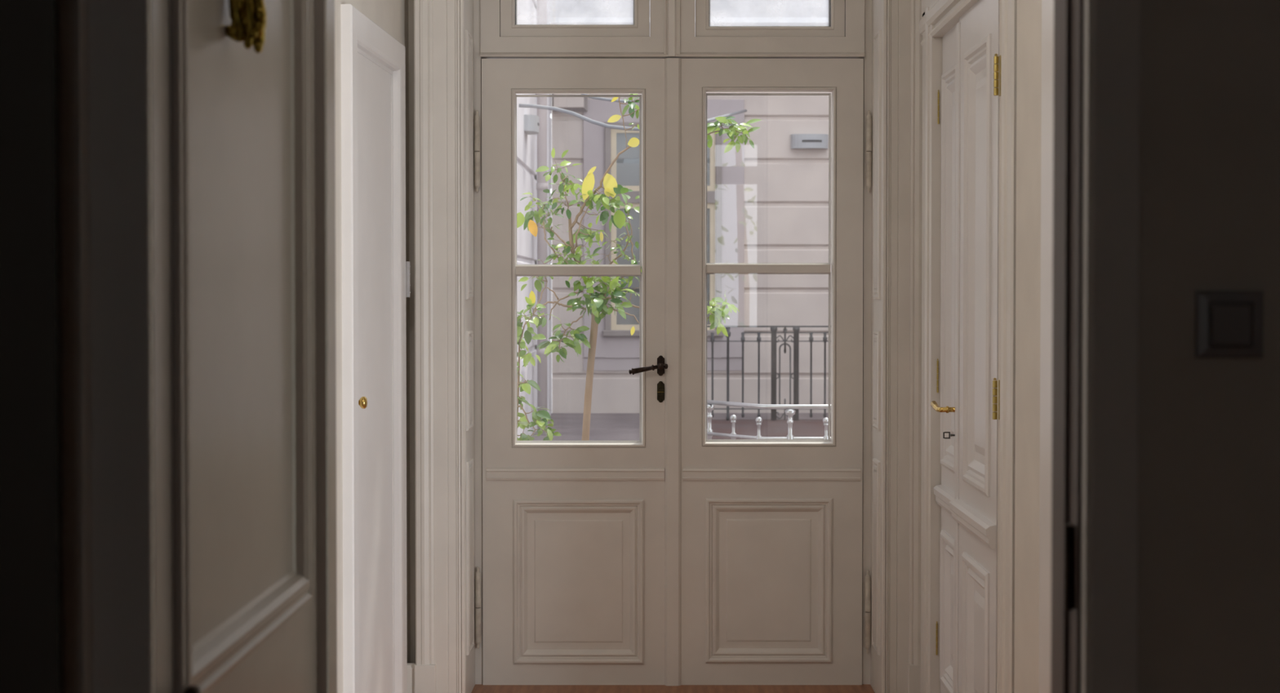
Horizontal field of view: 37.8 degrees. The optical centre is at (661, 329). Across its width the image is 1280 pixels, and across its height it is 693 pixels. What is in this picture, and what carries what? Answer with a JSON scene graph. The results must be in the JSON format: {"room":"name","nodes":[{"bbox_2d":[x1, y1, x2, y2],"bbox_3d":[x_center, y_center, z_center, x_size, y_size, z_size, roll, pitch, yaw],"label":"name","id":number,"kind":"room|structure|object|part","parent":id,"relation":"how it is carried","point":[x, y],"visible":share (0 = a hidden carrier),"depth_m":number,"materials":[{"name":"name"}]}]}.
{"room":"entrance hallway","nodes":[
{"label":"entrance hallway","id":0,"kind":"room"},
{"bbox_2d":[334,0,410,692],"bbox_3d":[-1.039,-0.271,5.114,0.150,3.300,3.630,0,1,2],"label":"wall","id":1,"kind":"structure","parent":0,"point":[391,15],"depth_m":5.55,"materials":[{"name":"beige paint"}]},
{"bbox_2d":[341,4,407,692],"bbox_3d":[-0.934,0.292,6.035,0.063,2.536,0.945,0,1,2],"label":"door frame","id":2,"kind":"structure","parent":1,"relation":"attached to","point":[360,34],"depth_m":5.65,"materials":[{"name":"white wood"}]},
{"bbox_2d":[357,52,410,692],"bbox_3d":[-0.926,0.238,6.100,0.077,2.222,0.832,0,1,2],"label":"door","id":3,"kind":"structure","parent":1,"relation":"in","point":[374,82],"depth_m":6.07,"materials":[{"name":"white wood"}]},
{"bbox_3d":[-0.922,0.224,5.720,0.042,0.038,0.038,0,1,0],"label":"knob","id":4,"kind":"part","parent":3,"relation":"part of","materials":[{"name":"gold metal"}]},
{"bbox_2d":[408,0,415,663],"bbox_3d":[-0.100,-0.307,6.875,2.600,3.300,0.500,0,1,0],"label":"wall","id":5,"kind":"structure","parent":0,"point":[411,2],"depth_m":6.76,"materials":[{"name":"beige paint"}]},
{"bbox_2d":[407,663,414,692],"bbox_3d":[-0.905,1.269,6.649,0.051,0.157,0.018,0,1,0],"label":"baseboard","id":6,"kind":"structure","parent":5,"relation":"attached to","point":[410,666],"depth_m":6.64,"materials":[{"name":"beige paint"}]},
{"bbox_2d":[413,0,462,692],"bbox_3d":[-0.792,-0.302,6.607,0.171,3.300,0.036,0,1,0],"label":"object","id":7,"kind":"structure","parent":5,"relation":"attached to","point":[437,667],"depth_m":6.61,"materials":[{"name":"beige paint"}]},
{"bbox_2d":[460,0,475,692],"bbox_3d":[-0.709,-0.167,6.848,0.035,3.020,0.500,0,1,0],"label":"door frame","id":8,"kind":"structure","parent":5,"relation":"in","point":[467,55],"depth_m":6.72,"materials":[{"name":"beige paint"}]},
{"bbox_2d":[500,0,649,36],"bbox_3d":[-0.323,-1.341,7.008,0.558,0.488,0.056,0,1,0],"label":"window","id":9,"kind":"structure","parent":5,"relation":"in","point":[508,26],"depth_m":6.99,"materials":[{"name":"beige paint"}]},
{"bbox_2d":[474,57,681,685],"bbox_3d":[-0.312,0.164,7.000,0.774,2.355,0.130,0,1,0],"label":"door","id":10,"kind":"structure","parent":5,"relation":"in","point":[593,531],"depth_m":7.01,"materials":[{"name":"beige paint"}]},
{"bbox_3d":[-0.322,0.545,7.008,0.668,0.048,0.009,0,1,0],"label":"rail moulding","id":11,"kind":"part","parent":10,"relation":"part of","materials":[{"name":"beige paint"}]},
{"bbox_3d":[-0.311,0.949,7.031,0.490,0.620,0.041,0,1,0],"label":"panel","id":12,"kind":"part","parent":10,"relation":"part of","materials":[{"name":"beige paint"}]},
{"bbox_3d":[-0.048,0.146,6.968,0.147,0.046,0.066,0,1,0],"label":"lever","id":13,"kind":"part","parent":10,"relation":"part of","materials":[{"name":"brown metal"}]},
{"bbox_3d":[-0.002,0.234,7.004,0.028,0.080,0.005,0,1,0],"label":"key plate","id":14,"kind":"part","parent":10,"relation":"part of","materials":[{"name":"black metal"}]},
{"bbox_3d":[-0.002,0.136,7.001,0.028,0.076,0.006,0,1,0],"label":"handle","id":15,"kind":"part","parent":10,"relation":"part of","materials":[{"name":"brown metal"}]},
{"bbox_2d":[473,0,871,684],"bbox_3d":[0.043,-0.171,7.037,1.490,3.020,0.122,0,1,0],"label":"door frame","id":16,"kind":"structure","parent":5,"relation":"attached to","point":[672,22],"depth_m":6.98,"materials":[{"name":"beige paint"}]},
{"bbox_2d":[695,0,844,36],"bbox_3d":[0.407,-1.341,7.008,0.558,0.488,0.056,0,1,0],"label":"window","id":17,"kind":"structure","parent":5,"relation":"in","point":[836,28],"depth_m":6.99,"materials":[{"name":"beige paint"}]},
{"bbox_2d":[681,58,871,684],"bbox_3d":[0.431,0.164,7.028,0.715,2.355,0.087,0,1,2],"label":"door","id":18,"kind":"structure","parent":5,"relation":"in","point":[772,529],"depth_m":7.01,"materials":[{"name":"beige paint"}]},
{"bbox_3d":[0.404,0.945,7.031,0.476,0.620,0.041,0,1,0],"label":"panel","id":19,"kind":"part","parent":18,"relation":"part of","materials":[{"name":"beige paint"}]},
{"bbox_3d":[0.414,0.545,7.008,0.668,0.048,0.009,0,1,0],"label":"rail moulding","id":20,"kind":"part","parent":18,"relation":"part of","materials":[{"name":"beige paint"}]},
{"bbox_2d":[870,0,886,692],"bbox_3d":[0.795,-0.167,6.848,0.035,3.020,0.500,0,1,0],"label":"door frame","id":21,"kind":"structure","parent":5,"relation":"in","point":[878,193],"depth_m":6.72,"materials":[{"name":"beige paint"}]},
{"bbox_2d":[884,0,922,692],"bbox_3d":[0.868,-0.302,6.607,0.151,3.300,0.036,0,1,0],"label":"door frame","id":22,"kind":"structure","parent":5,"relation":"attached to","point":[904,37],"depth_m":6.61,"materials":[{"name":"beige paint"}]},
{"bbox_2d":[54,0,1279,692],"bbox_3d":[0.100,-0.211,2.270,6.200,3.300,0.148,0,1,0],"label":"wall","id":23,"kind":"structure","parent":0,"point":[1209,473],"depth_m":2.20,"materials":[{"name":"black paint"}]},
{"bbox_2d":[1195,290,1263,358],"bbox_3d":[0.669,-0.006,2.194,0.080,0.080,0.012,0,1,0],"label":"light switch","id":24,"kind":"object","parent":23,"relation":"attached to","point":[1229,324],"visible":1,"depth_m":2.19,"materials":[{"name":"black plastic"}]},
{"bbox_2d":[471,684,874,692],"bbox_3d":[-0.100,1.449,4.661,2.600,0.120,4.860,0,1,0],"label":"floor","id":25,"kind":"structure","parent":0,"point":[862,688],"depth_m":6.96,"materials":[{"name":"brown wood"}]},
{"bbox_2d":[996,0,1041,692],"bbox_3d":[0.985,-0.258,4.486,0.180,3.300,4.280,0,1,0],"label":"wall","id":26,"kind":"structure","parent":0,"point":[1028,41],"depth_m":4.57,"materials":[{"name":"beige paint"}]},
{"bbox_2d":[56,0,154,692],"bbox_3d":[-0.651,0.014,2.264,0.102,2.850,0.194,0,1,0],"label":"door frame","id":27,"kind":"structure","parent":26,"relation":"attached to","point":[104,71],"depth_m":2.19,"materials":[{"name":"black wood"}]},
{"bbox_2d":[150,0,337,692],"bbox_3d":[-0.599,0.073,2.771,0.092,2.690,1.132,0,1,0],"label":"door","id":28,"kind":"structure","parent":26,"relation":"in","point":[243,142],"depth_m":2.72,"materials":[{"name":"grey paint"}]},
{"bbox_3d":[-0.585,0.452,2.310,0.030,0.026,0.026,0,1,0],"label":"lever","id":29,"kind":"part","parent":28,"relation":"part of","materials":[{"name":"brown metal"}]},
{"bbox_3d":[-0.584,-0.449,2.628,0.062,0.124,0.046,0,1,0],"label":"knob","id":30,"kind":"part","parent":28,"relation":"part of","materials":[{"name":"yellow metal"}]},
{"bbox_2d":[930,25,955,692],"bbox_3d":[0.919,0.188,6.038,0.116,2.325,0.426,0,1,0],"label":"door","id":31,"kind":"structure","parent":26,"relation":"in","point":[944,493],"depth_m":6.12,"materials":[{"name":"white wood"}]},
{"bbox_3d":[0.888,0.248,5.905,0.057,0.038,0.141,-1,1,-30],"label":"lever","id":32,"kind":"part","parent":31,"relation":"part of","materials":[{"name":"gold metal"}]},
{"bbox_3d":[0.923,0.557,6.039,0.028,0.070,0.404,0,1,0],"label":"rail moulding","id":33,"kind":"part","parent":31,"relation":"part of","materials":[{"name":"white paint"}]},
{"bbox_3d":[0.946,0.925,6.053,0.042,0.510,0.315,0,1,0],"label":"panel","id":34,"kind":"part","parent":31,"relation":"part of","materials":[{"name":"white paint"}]},
{"bbox_3d":[0.946,-0.195,6.030,0.042,1.300,0.315,0,1,0],"label":"panel","id":35,"kind":"part","parent":31,"relation":"part of","materials":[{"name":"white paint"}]},
{"bbox_3d":[0.957,0.188,6.035,0.040,2.325,0.420,0,1,0],"label":"frame","id":36,"kind":"part","parent":31,"relation":"part of","materials":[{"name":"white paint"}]},
{"bbox_2d":[942,431,955,439],"bbox_3d":[0.910,0.333,5.868,0.048,0.022,0.009,0,1,0],"label":"key","id":37,"kind":"object","parent":31,"relation":"attached to","point":[944,433],"visible":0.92,"depth_m":5.87,"materials":[{"name":"metal"}]},
{"bbox_2d":[919,0,1017,692],"bbox_3d":[0.934,0.109,5.609,0.082,2.520,1.768,0,1,0],"label":"door frame","id":38,"kind":"structure","parent":26,"relation":"attached to","point":[939,17],"depth_m":6.23,"materials":[{"name":"beige paint"}]},
{"bbox_2d":[949,0,1000,692],"bbox_3d":[0.931,0.200,5.470,0.068,2.325,0.743,0,1,0],"label":"door","id":39,"kind":"structure","parent":26,"relation":"in","point":[974,508],"depth_m":5.50,"materials":[{"name":"white wood"}]},
{"bbox_3d":[0.911,0.569,5.487,0.028,0.070,0.659,0,1,0],"label":"rail moulding","id":40,"kind":"part","parent":39,"relation":"part of","materials":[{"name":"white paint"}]},
{"bbox_3d":[0.934,0.937,5.473,0.042,0.510,0.425,0,1,0],"label":"panel","id":41,"kind":"part","parent":39,"relation":"part of","materials":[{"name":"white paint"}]},
{"bbox_3d":[0.934,-0.183,5.450,0.042,1.300,0.425,0,1,0],"label":"panel","id":42,"kind":"part","parent":39,"relation":"part of","materials":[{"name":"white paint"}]},
{"bbox_2d":[1039,0,1053,692],"bbox_3d":[0.892,0.157,3.794,0.006,2.500,1.180,0,1,0],"label":"door frame","id":43,"kind":"structure","parent":26,"relation":"attached to","point":[1047,6],"depth_m":4.31,"materials":[{"name":"white wood"}]},
{"bbox_2d":[1050,0,1141,692],"bbox_3d":[0.520,0.014,2.260,0.076,2.850,0.178,0,1,0],"label":"door frame","id":44,"kind":"structure","parent":26,"relation":"attached to","point":[1095,290],"depth_m":2.18,"materials":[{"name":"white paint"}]},
{"label":"outside","id":45,"kind":"structure","parent":0,"visible":0},
{"bbox_3d":[0.000,1.176,13.688,18.000,0.210,13.080,0,1,0],"label":"ground","id":46,"kind":"structure","parent":45,"visible":0},
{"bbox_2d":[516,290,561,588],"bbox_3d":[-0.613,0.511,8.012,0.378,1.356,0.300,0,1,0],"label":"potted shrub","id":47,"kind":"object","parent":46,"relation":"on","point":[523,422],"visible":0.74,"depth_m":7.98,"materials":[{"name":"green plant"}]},
{"bbox_2d":[516,93,760,443],"bbox_3d":[-0.111,0.045,8.493,1.126,2.267,0.450,0,1,0],"label":"citrus tree","id":48,"kind":"object","parent":46,"relation":"on","point":[597,302],"visible":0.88,"depth_m":8.46,"materials":[{"name":"green plant"}]},
{"bbox_2d":[550,0,831,413],"bbox_3d":[3.913,-3.494,19.861,10.174,8.870,0.540,0,1,0],"label":"building","id":49,"kind":"structure","parent":46,"relation":"on","point":[767,202],"depth_m":19.97,"materials":[{"name":"beige paint"}]},
{"bbox_3d":[-0.986,-2.608,19.840,0.326,0.500,0.020,0,1,0],"label":"shutter panel","id":50,"kind":"part","parent":49,"relation":"part of","materials":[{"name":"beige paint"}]},
{"bbox_2d":[581,93,637,102],"bbox_3d":[0.476,-2.206,16.340,0.637,1.118,7.063,0,1,12],"label":"cable","id":51,"kind":"object","parent":49,"relation":"hanging from","point":[595,98],"visible":0.33,"depth_m":12.96,"materials":[{"name":"grey"}]},
{"bbox_2d":[621,244,639,250],"bbox_3d":[-0.220,-0.939,19.993,0.417,0.827,0.012,0,1,0],"label":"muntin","id":52,"kind":"object","parent":49,"relation":"hanging from","point":[628,248],"depth_m":19.99,"materials":[{"name":"glass"}]},
{"bbox_2d":[622,158,639,164],"bbox_3d":[-0.343,-1.720,19.977,0.286,0.485,0.012,0,1,0],"label":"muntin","id":53,"kind":"object","parent":49,"relation":"hanging from","point":[625,161],"depth_m":19.97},
{"bbox_2d":[519,103,746,130],"bbox_3d":[0.501,-1.856,16.261,1.149,0.820,7.169,0,1,15],"label":"cable","id":54,"kind":"object","parent":49,"relation":"hanging from","point":[521,105],"visible":0.73,"depth_m":12.96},
{"bbox_3d":[0.020,-0.673,19.973,1.116,1.359,0.035,0,1,0],"label":"sash","id":55,"kind":"part","parent":49,"relation":"part of","materials":[{"name":"beige wood"}]},
{"bbox_3d":[0.020,-1.818,19.949,1.116,0.680,0.035,0,1,0],"label":"sash","id":56,"kind":"part","parent":49,"relation":"part of","materials":[{"name":"beige wood"}]},
{"bbox_3d":[0.026,-1.008,19.968,1.720,2.898,0.030,0,1,0],"label":"window panel","id":57,"kind":"part","parent":49,"relation":"part of","materials":[{"name":"white paint"}]},
{"bbox_3d":[3.913,-3.567,19.760,10.174,1.320,0.340,0,1,0],"label":"cornice","id":58,"kind":"part","parent":49,"relation":"part of","materials":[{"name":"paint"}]},
{"bbox_2d":[706,244,710,293],"bbox_3d":[0.318,-0.673,19.998,0.521,1.359,0.012,0,1,0],"label":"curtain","id":59,"kind":"object","parent":49,"relation":"hanging from","point":[708,246],"depth_m":19.99,"materials":[{"name":"white fabric"}]},
{"bbox_2d":[791,133,828,148],"bbox_3d":[1.583,-2.006,19.904,0.400,0.150,0.117,0,1,0],"label":"sign","id":60,"kind":"object","parent":49,"relation":"attached to","point":[797,140],"visible":1,"depth_m":19.86,"materials":[{"name":"grey metal"}]},
{"bbox_2d":[706,400,831,440],"bbox_3d":[0.918,0.764,9.066,1.542,0.806,0.331,0,1,15],"label":"balustrade","id":61,"kind":"object","parent":46,"relation":"on","point":[789,411],"visible":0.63,"depth_m":9.03,"materials":[{"name":"white metal"}]},
{"bbox_3d":[0.242,0.768,9.383,0.052,0.786,0.052,0,1,0],"label":"post","id":62,"kind":"part","parent":61,"relation":"part of","materials":[{"name":"stone"}]},
{"bbox_3d":[0.918,0.372,9.058,1.542,0.023,0.331,0,1,15],"label":"rail","id":63,"kind":"part","parent":61,"relation":"part of","materials":[{"name":"metal"}]},
{"bbox_3d":[0.927,0.527,9.053,1.528,0.017,0.289,0,1,13],"label":"rail","id":64,"kind":"part","parent":61,"relation":"part of","materials":[{"name":"metal"}]},
{"bbox_3d":[0.622,0.775,9.018,0.052,0.786,0.052,0,1,0],"label":"post","id":65,"kind":"part","parent":61,"relation":"part of","materials":[{"name":"stone"}]},
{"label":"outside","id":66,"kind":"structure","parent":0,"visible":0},
{"bbox_2d":[531,413,641,443],"bbox_3d":[-2.400,1.018,15.274,5.200,0.040,9.500,0,1,0],"label":"ground","id":67,"kind":"structure","parent":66,"point":[603,426],"depth_m":17.96,"materials":[{"name":"grey concrete"}]},
{"bbox_2d":[515,0,551,438],"bbox_3d":[-1.254,-3.372,14.033,0.441,8.870,11.800,0,1,0],"label":"building","id":68,"kind":"structure","parent":67,"relation":"on","point":[533,151],"depth_m":16.93,"materials":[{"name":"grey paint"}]},
{"bbox_2d":[521,358,527,382],"bbox_3d":[-1.159,0.325,15.810,0.032,0.276,0.277,0,1,0],"label":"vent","id":69,"kind":"object","parent":68,"relation":"attached to","point":[524,370],"depth_m":15.70,"materials":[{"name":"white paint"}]},
{"bbox_2d":[524,114,539,134],"bbox_3d":[-1.116,-1.774,16.166,0.117,0.140,0.400,0,1,0],"label":"wall lamp","id":70,"kind":"object","parent":68,"relation":"attached to","point":[531,124],"visible":1,"depth_m":15.99,"materials":[{"name":"grey metal"}]},
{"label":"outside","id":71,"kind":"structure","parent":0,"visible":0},
{"bbox_2d":[711,419,831,441],"bbox_3d":[4.600,1.028,14.775,8.800,0.040,8.500,0,1,0],"label":"ground","id":72,"kind":"structure","parent":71,"point":[769,428],"depth_m":17.85,"materials":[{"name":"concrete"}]},
{"bbox_2d":[706,325,831,420],"bbox_3d":[1.662,0.460,18.914,2.676,0.995,0.071,0,1,0],"label":"iron railing","id":73,"kind":"object","parent":72,"relation":"on","point":[796,329],"visible":0.68,"depth_m":18.90,"materials":[{"name":"black metal"}]},
{"bbox_3d":[1.662,0.119,18.907,2.676,0.011,0.024,0,1,0],"label":"rail","id":74,"kind":"part","parent":73,"relation":"part of","materials":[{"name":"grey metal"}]},
{"bbox_3d":[1.662,-0.030,18.904,2.676,0.016,0.040,0,1,0],"label":"rail","id":75,"kind":"part","parent":73,"relation":"part of","materials":[{"name":"grey metal"}]},
{"bbox_3d":[1.662,0.805,18.921,2.676,0.011,0.024,0,1,0],"label":"rail","id":76,"kind":"part","parent":73,"relation":"part of","materials":[{"name":"grey metal"}]},
{"bbox_3d":[1.140,0.450,18.913,0.071,0.943,0.071,0,1,0],"label":"post","id":77,"kind":"part","parent":73,"relation":"part of","materials":[{"name":"grey metal"}]},
{"bbox_3d":[1.911,0.032,18.905,2.179,0.011,0.024,0,1,0],"label":"rail","id":78,"kind":"part","parent":73,"relation":"part of","materials":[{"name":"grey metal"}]},
{"bbox_3d":[1.367,0.450,18.913,0.071,0.943,0.071,0,1,0],"label":"post","id":79,"kind":"part","parent":73,"relation":"part of","materials":[{"name":"grey metal"}]},
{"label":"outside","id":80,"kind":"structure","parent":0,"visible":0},
{"bbox_2d":[711,413,831,419],"bbox_3d":[4.600,0.928,19.524,8.800,0.042,1.000,0,1,0],"label":"ground strip","id":81,"kind":"object","parent":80,"point":[717,415],"depth_m":19.57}
]}

